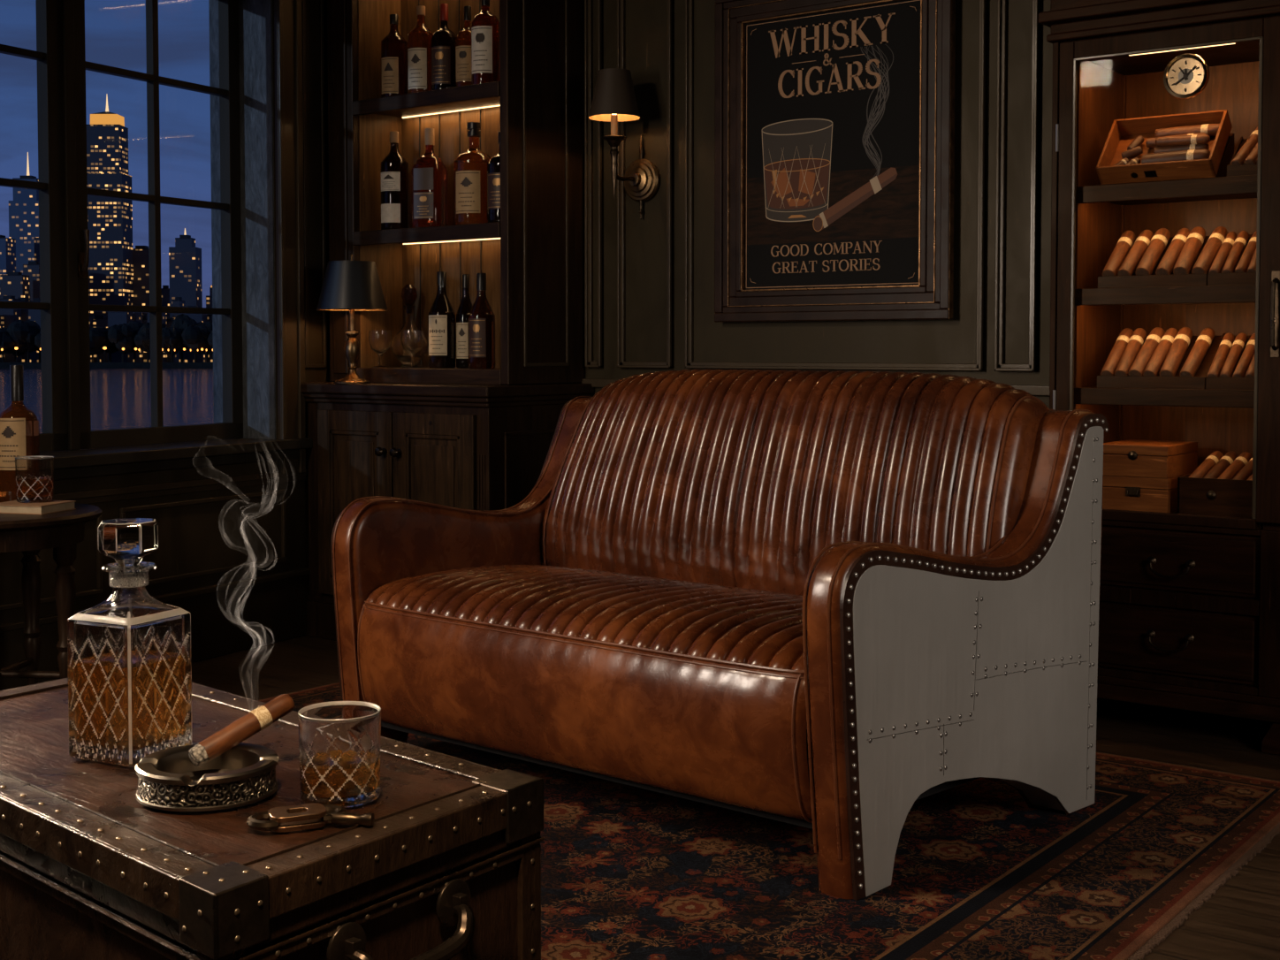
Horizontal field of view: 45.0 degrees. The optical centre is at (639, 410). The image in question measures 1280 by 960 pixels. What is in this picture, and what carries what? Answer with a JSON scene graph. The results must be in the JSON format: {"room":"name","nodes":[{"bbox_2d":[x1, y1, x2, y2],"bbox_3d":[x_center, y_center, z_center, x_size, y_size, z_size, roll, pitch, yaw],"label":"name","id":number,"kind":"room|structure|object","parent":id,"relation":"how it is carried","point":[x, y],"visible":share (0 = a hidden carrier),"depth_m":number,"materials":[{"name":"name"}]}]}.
{"room":"cigar lounge","nodes":[
{"label":"cigar lounge","id":0,"kind":"room"},
{"bbox_2d":[0,0,331,624],"bbox_3d":[-2.716,-0.457,3.297,0.300,2.750,6.750,1,3,29],"label":"wall","id":1,"kind":"structure","parent":0,"point":[196,537],"depth_m":5.36,"materials":[{"name":"brown paint"}]},
{"bbox_2d":[0,0,243,452],"bbox_3d":[-1.828,-0.685,4.901,0.091,1.623,1.580,1,3,29],"label":"window","id":2,"kind":"structure","parent":1,"relation":"in","point":[64,307],"depth_m":4.97,"materials":[{"name":"paint"}]},
{"bbox_2d":[0,468,308,610],"bbox_3d":[-2.637,0.476,3.147,0.020,0.327,6.500,1,3,29],"label":"trim","id":3,"kind":"structure","parent":1,"relation":"attached to","point":[179,487],"depth_m":5.14,"materials":[{"name":"paint"}]},
{"bbox_2d":[0,567,310,690],"bbox_3d":[-2.655,0.804,3.113,0.039,0.245,6.400,1,3,29],"label":"baseboard","id":4,"kind":"structure","parent":1,"relation":"attached to","point":[227,618],"depth_m":5.32,"materials":[{"name":"brown paint"}]},
{"bbox_2d":[39,437,312,479],"bbox_3d":[-1.735,0.164,4.883,0.215,0.072,1.870,1,3,29],"label":"trim","id":5,"kind":"structure","parent":1,"relation":"attached to","point":[135,459],"depth_m":5.07,"materials":[{"name":"paint"}]},
{"bbox_2d":[208,0,276,440],"bbox_3d":[-1.822,-0.682,4.897,0.296,1.648,1.590,1,3,29],"label":"trim","id":6,"kind":"structure","parent":1,"relation":"attached to","point":[255,16],"depth_m":5.56,"materials":[{"name":"paint"}]},
{"bbox_2d":[273,0,305,474],"bbox_3d":[-1.674,-0.678,4.815,0.035,1.870,1.820,1,3,29],"label":"trim","id":7,"kind":"structure","parent":1,"relation":"attached to","point":[287,13],"depth_m":5.55,"materials":[{"name":"paint"}]},
{"bbox_2d":[301,0,326,368],"bbox_3d":[-1.199,-0.993,5.680,0.010,1.670,0.115,1,3,29],"label":"trim","id":8,"kind":"structure","parent":1,"relation":"attached to","point":[321,2],"depth_m":5.70,"materials":[{"name":"paint"}]},
{"bbox_2d":[190,635,1279,959],"bbox_3d":[-0.316,1.020,2.033,7.500,0.100,7.200,2,3,37],"label":"floor","id":9,"kind":"structure","parent":0,"point":[1241,921],"depth_m":4.11,"materials":[{"name":"brown wood"}]},
{"bbox_2d":[0,502,102,685],"bbox_3d":[-1.738,0.577,4.191,0.540,0.612,0.540,2,3,37],"label":"side table","id":10,"kind":"object","parent":9,"relation":"on","point":[61,531],"visible":0.74,"depth_m":4.16,"materials":[{"name":"brown wood"}]},
{"bbox_2d":[0,365,39,502],"bbox_3d":[-1.739,0.068,4.324,0.114,0.394,0.115,0,2,3],"label":"bottle","id":11,"kind":"object","parent":10,"relation":"on","point":[19,425],"visible":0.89,"depth_m":4.28,"materials":[{"name":"orange glass"}]},
{"bbox_2d":[0,500,76,514],"bbox_3d":[-1.643,0.259,4.184,0.166,0.024,0.150,1,2,15],"label":"book","id":12,"kind":"object","parent":10,"relation":"on","point":[13,506],"visible":0.79,"depth_m":4.12,"materials":[{"name":"beige paper"}]},
{"bbox_2d":[15,455,53,502],"bbox_3d":[-1.644,0.185,4.202,0.100,0.122,0.100,-1,2,-23],"label":"tumbler","id":13,"kind":"object","parent":12,"relation":"on","point":[34,475],"visible":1,"depth_m":4.16,"materials":[{"name":"clear glass"}]},
{"bbox_2d":[300,0,594,640],"bbox_3d":[-0.715,-0.522,5.541,0.952,2.700,0.576,2,3,37],"label":"bar cabinet","id":14,"kind":"object","parent":9,"relation":"on","point":[463,438],"visible":0.69,"depth_m":5.43,"materials":[{"name":"brown wood"}]},
{"bbox_2d":[368,330,392,367],"bbox_3d":[-0.947,-0.225,5.643,0.086,0.135,0.084,2,3,37],"label":"goblet","id":15,"kind":"object","parent":14,"relation":"on","point":[380,341],"visible":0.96,"depth_m":5.61,"materials":[{"name":"clear glass"}]},
{"bbox_2d":[380,131,409,229],"bbox_3d":[-0.894,-0.834,5.634,0.102,0.362,0.103,1,2,17],"label":"bottle","id":16,"kind":"object","parent":14,"relation":"on","point":[394,197],"visible":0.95,"depth_m":5.59,"materials":[{"name":"black glass"}]},
{"bbox_2d":[380,14,408,97],"bbox_3d":[-0.895,-1.283,5.636,0.098,0.318,0.099,1,2,17],"label":"bottle","id":17,"kind":"object","parent":14,"relation":"on","point":[393,46],"visible":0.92,"depth_m":5.60,"materials":[{"name":"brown glass"}]},
{"bbox_2d":[390,283,428,367],"bbox_3d":[-0.852,-0.315,5.715,0.140,0.308,0.140,2,3,37],"label":"decanter","id":18,"kind":"object","parent":14,"relation":"on","point":[408,293],"visible":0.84,"depth_m":5.69,"materials":[{"name":"clear glass"}]},
{"bbox_2d":[400,330,424,368],"bbox_3d":[-0.817,-0.222,5.557,0.086,0.135,0.084,2,3,37],"label":"goblet","id":19,"kind":"object","parent":14,"relation":"on","point":[412,341],"visible":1,"depth_m":5.53,"materials":[{"name":"clear glass"}]},
{"bbox_2d":[407,5,433,93],"bbox_3d":[-0.787,-1.287,5.560,0.096,0.332,0.097,1,2,17],"label":"bottle","id":20,"kind":"object","parent":14,"relation":"on","point":[419,39],"visible":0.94,"depth_m":5.52,"materials":[{"name":"orange glass"}]},
{"bbox_2d":[351,81,499,117],"bbox_3d":[-0.687,-1.094,5.497,0.716,0.050,0.244,2,3,37],"label":"shelf","id":21,"kind":"object","parent":14,"relation":"attached to","point":[482,100],"depth_m":5.50,"materials":[{"name":"brown wood"}]},
{"bbox_2d":[352,221,500,245],"bbox_3d":[-0.687,-0.623,5.516,0.716,0.050,0.244,2,3,37],"label":"shelf","id":22,"kind":"object","parent":14,"relation":"attached to","point":[483,233],"depth_m":5.48,"materials":[{"name":"brown wood"}]},
{"bbox_2d":[411,128,448,228],"bbox_3d":[-0.758,-0.834,5.575,0.112,0.367,0.114,1,2,17],"label":"bottle","id":23,"kind":"object","parent":14,"relation":"on","point":[429,173],"visible":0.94,"depth_m":5.53,"materials":[{"name":"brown glass"}]},
{"bbox_2d":[428,271,455,368],"bbox_3d":[-0.706,-0.324,5.513,0.097,0.344,0.098,1,2,17],"label":"wine bottle","id":24,"kind":"object","parent":14,"relation":"on","point":[441,314],"visible":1,"depth_m":5.48,"materials":[{"name":"black glass"}]},
{"bbox_2d":[431,3,456,90],"bbox_3d":[-0.699,-1.286,5.525,0.093,0.332,0.094,1,2,17],"label":"bottle","id":25,"kind":"object","parent":14,"relation":"on","point":[443,41],"visible":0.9,"depth_m":5.49,"materials":[{"name":"black glass"}]},
{"bbox_2d":[300,381,594,407],"bbox_3d":[-0.711,-0.066,5.566,0.952,0.070,0.561,2,3,37],"label":"countertop","id":26,"kind":"structure","parent":14,"relation":"on","point":[419,394],"depth_m":5.30,"materials":[{"name":"brown wood"}]},
{"bbox_2d":[315,252,388,383],"bbox_3d":[-1.026,-0.331,5.510,0.252,0.464,0.252,2,3,37],"label":"table lamp","id":27,"kind":"object","parent":26,"relation":"on","point":[351,285],"visible":1,"depth_m":5.43,"materials":[{"name":"black fabric"}]},
{"bbox_2d":[356,366,543,385],"bbox_3d":[-0.685,-0.126,5.537,0.716,0.054,0.240,2,3,37],"label":"shelf","id":28,"kind":"object","parent":14,"relation":"attached to","point":[391,375],"depth_m":5.41,"materials":[{"name":"brown wood"}]},
{"bbox_2d":[455,5,471,86],"bbox_3d":[-0.610,-1.274,5.471,0.086,0.312,0.088,1,2,17],"label":"bottle","id":29,"kind":"object","parent":14,"relation":"on","point":[463,37],"visible":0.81,"depth_m":5.43,"materials":[{"name":"orange glass"}]},
{"bbox_2d":[456,274,472,368],"bbox_3d":[-0.621,-0.320,5.518,0.072,0.334,0.074,1,2,17],"label":"wine bottle","id":30,"kind":"object","parent":14,"relation":"on","point":[465,306],"visible":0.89,"depth_m":5.49,"materials":[{"name":"black glass"}]},
{"bbox_2d":[453,121,491,224],"bbox_3d":[-0.584,-0.829,5.444,0.143,0.368,0.144,1,2,17],"label":"bottle","id":31,"kind":"object","parent":14,"relation":"on","point":[469,166],"visible":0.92,"depth_m":5.39,"materials":[{"name":"orange glass"}]},
{"bbox_2d":[467,273,495,368],"bbox_3d":[-0.549,-0.312,5.364,0.095,0.332,0.096,1,2,17],"label":"bottle","id":32,"kind":"object","parent":14,"relation":"on","point":[481,319],"visible":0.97,"depth_m":5.33,"materials":[{"name":"black glass"}]},
{"bbox_2d":[471,0,499,84],"bbox_3d":[-0.534,-1.296,5.350,0.102,0.367,0.103,1,2,17],"label":"bottle","id":33,"kind":"object","parent":14,"relation":"on","point":[484,25],"visible":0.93,"depth_m":5.31,"materials":[{"name":"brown glass"}]},
{"bbox_2d":[487,130,500,222],"bbox_3d":[-0.472,-0.802,5.336,0.112,0.322,0.114,1,2,17],"label":"bottle","id":34,"kind":"object","parent":14,"relation":"on","point":[493,165],"visible":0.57,"depth_m":5.29,"materials":[{"name":"black glass"}]},
{"bbox_2d":[257,682,1279,959],"bbox_3d":[-0.475,0.920,3.179,2.768,0.008,3.349,2,3,37],"label":"rug","id":35,"kind":"object","parent":9,"relation":"on","point":[628,872],"visible":0.43,"depth_m":3.08,"materials":[{"name":"brown carpet"}]},
{"bbox_2d":[0,678,544,959],"bbox_3d":[-0.562,0.683,1.843,0.986,0.572,0.447,2,3,44],"label":"trunk","id":36,"kind":"object","parent":35,"relation":"on","point":[448,865],"visible":0.87,"depth_m":1.56,"materials":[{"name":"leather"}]},
{"bbox_2d":[67,518,192,766],"bbox_3d":[-0.598,0.265,1.814,0.101,0.274,0.101,1,3,27],"label":"decanter","id":37,"kind":"object","parent":36,"relation":"on","point":[129,653],"visible":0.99,"depth_m":1.78,"materials":[{"name":"clear glass"}]},
{"bbox_2d":[135,742,278,812],"bbox_3d":[-0.462,0.390,1.654,0.148,0.036,0.148,0,2,7],"label":"ashtray","id":38,"kind":"object","parent":36,"relation":"on","point":[245,774],"visible":0.94,"depth_m":1.61,"materials":[{"name":"grey metal"}]},
{"bbox_2d":[188,693,294,766],"bbox_3d":[-0.442,0.354,1.718,0.125,0.063,0.025,-2,3,-43],"label":"cigar","id":39,"kind":"object","parent":38,"relation":"on","point":[263,716],"visible":1,"depth_m":1.71,"materials":[{"name":"brown plant"}]},
{"bbox_2d":[246,803,346,832],"bbox_3d":[-0.342,0.405,1.542,0.099,0.015,0.041,-1,2,-23],"label":"cutter","id":40,"kind":"object","parent":36,"relation":"on","point":[306,816],"visible":0.97,"depth_m":1.53,"materials":[{"name":"brown metal"}]},
{"bbox_2d":[297,700,380,807],"bbox_3d":[-0.317,0.362,1.633,0.086,0.094,0.086,1,2,17],"label":"tumbler","id":41,"kind":"object","parent":36,"relation":"on","point":[339,742],"visible":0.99,"depth_m":1.60,"materials":[{"name":"clear glass"}]},
{"bbox_2d":[320,811,374,826],"bbox_3d":[-0.292,0.406,1.540,0.054,0.014,0.013,0,2,7],"label":"cigar punch","id":42,"kind":"object","parent":36,"relation":"on","point":[346,819],"visible":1,"depth_m":1.53,"materials":[{"name":"brown metal"}]},
{"bbox_2d":[330,369,1109,900],"bbox_3d":[0.148,0.401,3.685,1.593,0.989,0.988,2,3,40],"label":"leather sofa","id":43,"kind":"object","parent":35,"relation":"on","point":[828,603],"visible":1,"depth_m":3.45,"materials":[{"name":"leather"}]},
{"bbox_2d":[365,564,804,670],"bbox_3d":[0.047,0.441,3.595,1.379,0.076,0.675,2,3,40],"label":"seat cushion","id":44,"kind":"object","parent":43,"relation":"on","point":[697,617],"depth_m":3.46,"materials":[{"name":"brown leather"}]},
{"bbox_2d":[541,369,1051,594],"bbox_3d":[0.344,0.291,3.910,1.420,0.789,0.336,2,3,40],"label":"cushion","id":45,"kind":"object","parent":43,"relation":"on","point":[741,478],"depth_m":3.75,"materials":[{"name":"brown leather"}]},
{"bbox_2d":[1038,0,1279,754],"bbox_3d":[1.535,-0.246,4.274,0.820,2.250,0.515,2,3,37],"label":"tall cabinet","id":46,"kind":"object","parent":9,"relation":"on","point":[1189,610],"visible":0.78,"depth_m":4.22,"materials":[{"name":"brown wood"}]},
{"bbox_2d":[1102,473,1190,512],"bbox_3d":[1.433,0.227,4.370,0.202,0.098,0.275,2,3,37],"label":"box","id":47,"kind":"object","parent":46,"relation":"on","point":[1147,494],"visible":0.56,"depth_m":4.26,"materials":[{"name":"brown wood"}]},
{"bbox_2d":[1102,439,1197,478],"bbox_3d":[1.431,0.133,4.365,0.200,0.088,0.270,2,3,37],"label":"box","id":48,"kind":"object","parent":47,"relation":"on","point":[1137,458],"visible":0.85,"depth_m":4.27,"materials":[{"name":"brown wood"}]},
{"bbox_2d":[1097,236,1210,288],"bbox_3d":[1.447,-0.416,4.287,0.298,0.153,0.180,2,3,37],"label":"tray","id":49,"kind":"object","parent":46,"relation":"on","point":[1153,279],"visible":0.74,"depth_m":4.22,"materials":[{"name":"brown wood"}]},
{"bbox_2d":[1102,230,1135,276],"bbox_3d":[1.346,-0.438,4.347,0.041,0.148,0.178,2,3,38],"label":"cigar","id":50,"kind":"object","parent":49,"relation":"in","point":[1123,246],"visible":0.99,"depth_m":4.33,"materials":[{"name":"brown plant"}]},
{"bbox_2d":[1117,229,1153,275],"bbox_3d":[1.385,-0.436,4.317,0.041,0.147,0.178,2,3,41],"label":"cigar","id":51,"kind":"object","parent":49,"relation":"in","point":[1132,259],"visible":0.94,"depth_m":4.29,"materials":[{"name":"brown plant"}]},
{"bbox_2d":[1135,228,1170,275],"bbox_3d":[1.422,-0.436,4.288,0.045,0.149,0.179,2,3,39],"label":"cigar","id":52,"kind":"object","parent":49,"relation":"in","point":[1158,243],"visible":1,"depth_m":4.26,"materials":[{"name":"brown plant"}]},
{"bbox_2d":[1155,228,1190,274],"bbox_3d":[1.469,-0.434,4.254,0.041,0.147,0.178,2,3,40],"label":"cigar","id":53,"kind":"object","parent":49,"relation":"in","point":[1166,266],"visible":0.88,"depth_m":4.23,"materials":[{"name":"brown plant"}]},
{"bbox_2d":[1173,226,1205,274],"bbox_3d":[1.503,-0.434,4.227,0.045,0.149,0.179,2,3,36],"label":"cigar","id":54,"kind":"object","parent":49,"relation":"in","point":[1194,240],"visible":1,"depth_m":4.20,"materials":[{"name":"brown plant"}]},
{"bbox_2d":[1191,226,1227,274],"bbox_3d":[1.546,-0.432,4.196,0.041,0.147,0.178,2,3,42],"label":"cigar","id":55,"kind":"object","parent":49,"relation":"in","point":[1204,262],"visible":1,"depth_m":4.17,"materials":[{"name":"brown plant"}]},
{"bbox_2d":[1096,333,1225,388],"bbox_3d":[1.447,-0.140,4.298,0.298,0.153,0.180,2,3,37],"label":"tray","id":56,"kind":"object","parent":46,"relation":"on","point":[1198,381],"visible":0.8,"depth_m":4.23,"materials":[{"name":"brown wood"}]},
{"bbox_2d":[1100,327,1133,375],"bbox_3d":[1.346,-0.161,4.359,0.039,0.146,0.177,2,3,38],"label":"cigar","id":57,"kind":"object","parent":56,"relation":"in","point":[1115,356],"visible":0.93,"depth_m":4.34,"materials":[{"name":"brown plant"}]},
{"bbox_2d":[1114,327,1146,375],"bbox_3d":[1.376,-0.160,4.336,0.040,0.146,0.177,2,3,37],"label":"cigar","id":58,"kind":"object","parent":56,"relation":"in","point":[1136,341],"visible":0.98,"depth_m":4.32,"materials":[{"name":"brown plant"}]},
{"bbox_2d":[1127,327,1165,376],"bbox_3d":[1.412,-0.160,4.308,0.043,0.148,0.178,2,3,42],"label":"cigar","id":59,"kind":"object","parent":56,"relation":"in","point":[1153,339],"visible":0.93,"depth_m":4.29,"materials":[{"name":"brown plant"}]},
{"bbox_2d":[1142,327,1178,376],"bbox_3d":[1.444,-0.158,4.285,0.039,0.146,0.177,2,3,42],"label":"cigar","id":60,"kind":"object","parent":56,"relation":"in","point":[1155,363],"visible":0.93,"depth_m":4.26,"materials":[{"name":"brown plant"}]},
{"bbox_2d":[1159,327,1192,376],"bbox_3d":[1.477,-0.158,4.259,0.042,0.148,0.178,2,3,38],"label":"cigar","id":61,"kind":"object","parent":56,"relation":"in","point":[1182,340],"visible":1,"depth_m":4.24,"materials":[{"name":"brown plant"}]},
{"bbox_2d":[1179,327,1214,376],"bbox_3d":[1.523,-0.156,4.225,0.039,0.146,0.178,2,3,42],"label":"cigar","id":62,"kind":"object","parent":56,"relation":"in","point":[1204,340],"visible":1,"depth_m":4.21,"materials":[{"name":"brown plant"}]},
{"bbox_2d":[1073,386,1254,408],"bbox_3d":[1.530,-0.043,4.333,0.522,0.047,0.380,2,3,37],"label":"shelf","id":63,"kind":"object","parent":46,"relation":"attached to","point":[1085,397],"depth_m":4.20,"materials":[{"name":"brown wood"}]},
{"bbox_2d":[1095,109,1234,184],"bbox_3d":[1.446,-0.721,4.257,0.312,0.196,0.220,2,3,37],"label":"box","id":64,"kind":"object","parent":46,"relation":"on","point":[1122,133],"visible":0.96,"depth_m":4.23,"materials":[{"name":"brown wood"}]},
{"bbox_2d":[1141,148,1210,163],"bbox_3d":[1.454,-0.683,4.193,0.180,0.047,0.045,2,3,36],"label":"cigar","id":65,"kind":"object","parent":64,"relation":"in","point":[1202,153],"visible":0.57,"depth_m":4.17,"materials":[{"name":"brown plant"}]},
{"bbox_2d":[1153,143,1209,152],"bbox_3d":[1.477,-0.713,4.221,0.145,0.030,0.029,2,3,36],"label":"cigar","id":66,"kind":"object","parent":64,"relation":"in","point":[1166,148],"visible":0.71,"depth_m":4.21,"materials":[{"name":"brown plant"}]},
{"bbox_2d":[1155,134,1210,146],"bbox_3d":[1.478,-0.737,4.213,0.145,0.030,0.028,2,3,38],"label":"cigar","id":67,"kind":"object","parent":66,"relation":"on","point":[1192,139],"visible":1,"depth_m":4.20,"materials":[{"name":"brown plant"}]},
{"bbox_2d":[1154,123,1219,137],"bbox_3d":[1.511,-0.767,4.251,0.185,0.033,0.034,2,3,37],"label":"cigar","id":68,"kind":"object","parent":64,"relation":"in","point":[1210,129],"visible":0.75,"depth_m":4.24,"materials":[{"name":"brown plant"}]},
{"bbox_2d":[1074,284,1255,305],"bbox_3d":[1.530,-0.319,4.322,0.522,0.047,0.380,2,3,37],"label":"shelf","id":69,"kind":"object","parent":46,"relation":"attached to","point":[1085,294],"depth_m":4.19,"materials":[{"name":"brown wood"}]},
{"bbox_2d":[1075,175,1257,205],"bbox_3d":[1.530,-0.602,4.311,0.522,0.047,0.380,2,3,37],"label":"shelf","id":70,"kind":"object","parent":46,"relation":"attached to","point":[1233,190],"depth_m":4.22,"materials":[{"name":"brown wood"}]},
{"bbox_2d":[1163,53,1209,99],"bbox_3d":[1.457,-0.892,4.124,0.122,0.122,0.027,2,3,37],"label":"hygrometer","id":71,"kind":"object","parent":46,"relation":"attached to","point":[1186,75],"visible":1,"depth_m":4.12,"materials":[{"name":"gold metal"}]},
{"bbox_2d":[1177,474,1252,518],"bbox_3d":[1.602,0.229,4.210,0.210,0.105,0.221,2,3,37],"label":"box","id":72,"kind":"object","parent":46,"relation":"on","point":[1217,497],"visible":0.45,"depth_m":4.13,"materials":[{"name":"brown wood"}]},
{"bbox_2d":[1173,511,1262,529],"bbox_3d":[1.530,0.289,4.347,0.522,0.025,0.380,2,3,37],"label":"shelf","id":73,"kind":"object","parent":46,"relation":"attached to","point":[1259,525],"depth_m":4.06,"materials":[{"name":"brown wood"}]},
{"bbox_2d":[1205,335,1254,389],"bbox_3d":[1.624,-0.135,4.165,0.140,0.153,0.180,2,3,37],"label":"tray","id":74,"kind":"object","parent":46,"relation":"on","point":[1217,383],"visible":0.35,"depth_m":4.10,"materials":[{"name":"brown wood"}]},
{"bbox_2d":[1206,332,1234,377],"bbox_3d":[1.572,-0.147,4.186,0.030,0.131,0.162,2,3,38],"label":"cigar","id":75,"kind":"object","parent":74,"relation":"in","point":[1222,354],"visible":1,"depth_m":4.17,"materials":[{"name":"brown plant"}]},
{"bbox_2d":[1219,332,1247,377],"bbox_3d":[1.599,-0.146,4.165,0.030,0.131,0.162,2,3,39],"label":"cigar","id":76,"kind":"object","parent":74,"relation":"in","point":[1238,344],"visible":1,"depth_m":4.15,"materials":[{"name":"brown plant"}]},
{"bbox_2d":[1207,232,1256,285],"bbox_3d":[1.624,-0.411,4.154,0.140,0.153,0.180,2,3,37],"label":"tray","id":77,"kind":"object","parent":46,"relation":"on","point":[1221,278],"visible":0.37,"depth_m":4.09,"materials":[{"name":"brown wood"}]},
{"bbox_2d":[1208,231,1237,273],"bbox_3d":[1.573,-0.422,4.173,0.030,0.131,0.162,2,3,40],"label":"cigar","id":78,"kind":"object","parent":77,"relation":"in","point":[1217,265],"visible":0.99,"depth_m":4.16,"materials":[{"name":"brown plant"}]},
{"bbox_2d":[1221,230,1249,273],"bbox_3d":[1.599,-0.422,4.154,0.030,0.131,0.162,2,3,37],"label":"cigar","id":79,"kind":"object","parent":77,"relation":"in","point":[1239,244],"visible":1,"depth_m":4.14,"materials":[{"name":"brown plant"}]},
{"bbox_2d":[583,0,1052,408],"bbox_3d":[0.056,-0.547,5.544,3.195,2.750,0.350,2,3,37],"label":"wall","id":80,"kind":"structure","parent":0,"point":[953,340],"depth_m":4.95,"materials":[{"name":"green paint"}]},
{"bbox_2d":[588,68,660,219],"bbox_3d":[-0.063,-0.901,5.243,0.174,0.487,0.251,2,3,37],"label":"wall sconce","id":81,"kind":"object","parent":80,"relation":"attached to","point":[613,99],"visible":1,"depth_m":5.20,"materials":[{"name":"gold metal"}]},
{"bbox_2d":[714,0,955,322],"bbox_3d":[0.593,-0.823,4.868,0.848,1.076,0.034,2,3,37],"label":"framed poster","id":82,"kind":"object","parent":80,"relation":"attached to","point":[834,119],"visible":1,"depth_m":4.86,"materials":[{"name":"black paper"}]},
{"bbox_3d":[2.891,-0.462,3.409,3.905,2.750,0.350,2,3,37],"label":"wall","id":83,"kind":"structure","parent":0,"visible":0},
{"bbox_2d":[574,0,1049,396],"bbox_3d":[1.934,-0.536,3.894,5.420,2.380,0.024,2,3,37],"label":"trim","id":84,"kind":"structure","parent":83,"relation":"attached to","point":[1001,4],"depth_m":5.20,"materials":[{"name":"paint"}]},
{"label":"outside","id":85,"kind":"structure","parent":0,"visible":0},
{"bbox_2d":[0,368,213,452],"bbox_3d":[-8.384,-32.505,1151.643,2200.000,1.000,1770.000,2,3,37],"label":"river","id":86,"kind":"structure","parent":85,"point":[119,398],"depth_m":435.34,"materials":[{"name":"blue liquid"}]},
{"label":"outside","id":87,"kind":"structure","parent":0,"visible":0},
{"bbox_2d":[0,362,213,368],"bbox_3d":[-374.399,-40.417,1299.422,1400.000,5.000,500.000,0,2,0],"label":"embankment","id":88,"kind":"object","parent":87,"point":[3,365],"visible":0.22,"depth_m":1049.70,"materials":[{"name":"black concrete"}]},
{"bbox_2d":[0,235,15,274],"bbox_3d":[-510.657,-88.416,1227.206,24.644,101.693,19.520,0,2,0],"label":"skyscraper","id":89,"kind":"structure","parent":88,"relation":"on","point":[7,245],"depth_m":1219.16,"materials":[{"name":"blue glass"}]},
{"bbox_2d":[0,295,22,362],"bbox_3d":[-468.057,-60.002,1148.519,12.184,51.201,14.000,0,2,0],"label":"building","id":90,"kind":"structure","parent":88,"relation":"on","point":[10,316],"depth_m":1142.22,"materials":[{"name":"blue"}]},
{"bbox_2d":[0,272,29,298],"bbox_3d":[-482.460,-71.759,1194.886,17.170,70.990,13.600,0,2,0],"label":"building","id":91,"kind":"structure","parent":88,"relation":"on","point":[15,284],"depth_m":1187.14,"materials":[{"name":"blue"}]},
{"bbox_2d":[6,320,40,362],"bbox_3d":[-422.770,-47.066,1062.724,22.363,31.207,21.005,0,2,4],"label":"tree","id":92,"kind":"object","parent":88,"relation":"on","point":[23,334],"visible":0.94,"depth_m":1056.90,"materials":[{"name":"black plant"}]},
{"bbox_2d":[8,152,38,274],"bbox_3d":[-515.542,-129.454,1305.972,25.257,177.407,20.206,0,2,0],"label":"skyscraper","id":93,"kind":"structure","parent":88,"relation":"on","point":[24,209],"depth_m":1295.26,"materials":[{"name":"blue"}]},
{"bbox_2d":[86,95,133,318],"bbox_3d":[-431.785,-147.912,1257.378,30.714,218.179,24.571,0,2,0],"label":"skyscraper","id":94,"kind":"structure","parent":88,"relation":"on","point":[110,220],"depth_m":1245.63,"materials":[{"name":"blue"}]},
{"bbox_2d":[107,312,133,362],"bbox_3d":[-379.555,-54.429,1130.728,13.614,41.486,14.000,0,2,0],"label":"building","id":95,"kind":"structure","parent":88,"relation":"on","point":[117,318],"depth_m":1124.24,"materials":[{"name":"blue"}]},
{"bbox_2d":[107,323,134,362],"bbox_3d":[-355.805,-46.036,1061.845,18.075,29.219,18.666,1,2,17],"label":"tree","id":96,"kind":"object","parent":88,"relation":"on","point":[122,336],"visible":1,"depth_m":1056.38,"materials":[{"name":"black plant"}]},
{"bbox_2d":[132,245,149,316],"bbox_3d":[-413.622,-88.542,1286.558,22.674,97.201,18.139,0,2,0],"label":"skyscraper","id":97,"kind":"structure","parent":88,"relation":"on","point":[140,262],"depth_m":1277.04,"materials":[{"name":"grey"}]},
{"bbox_2d":[161,327,182,362],"bbox_3d":[-323.374,-44.755,1063.423,16.579,26.534,15.573,1,2,21],"label":"tree","id":98,"kind":"object","parent":88,"relation":"on","point":[171,337],"visible":0.96,"depth_m":1059.48,"materials":[{"name":"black plant"}]},
{"bbox_2d":[168,228,202,317],"bbox_3d":[-362.674,-91.934,1235.747,21.086,108.041,16.869,0,2,0],"label":"skyscraper","id":99,"kind":"structure","parent":88,"relation":"on","point":[185,258],"depth_m":1226.92,"materials":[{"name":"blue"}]},
{"bbox_2d":[181,324,210,362],"bbox_3d":[-305.242,-45.702,1061.721,20.328,28.563,20.992,0,2,-9],"label":"tree","id":100,"kind":"object","parent":88,"relation":"on","point":[194,337],"visible":1,"depth_m":1056.90,"materials":[{"name":"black plant"}]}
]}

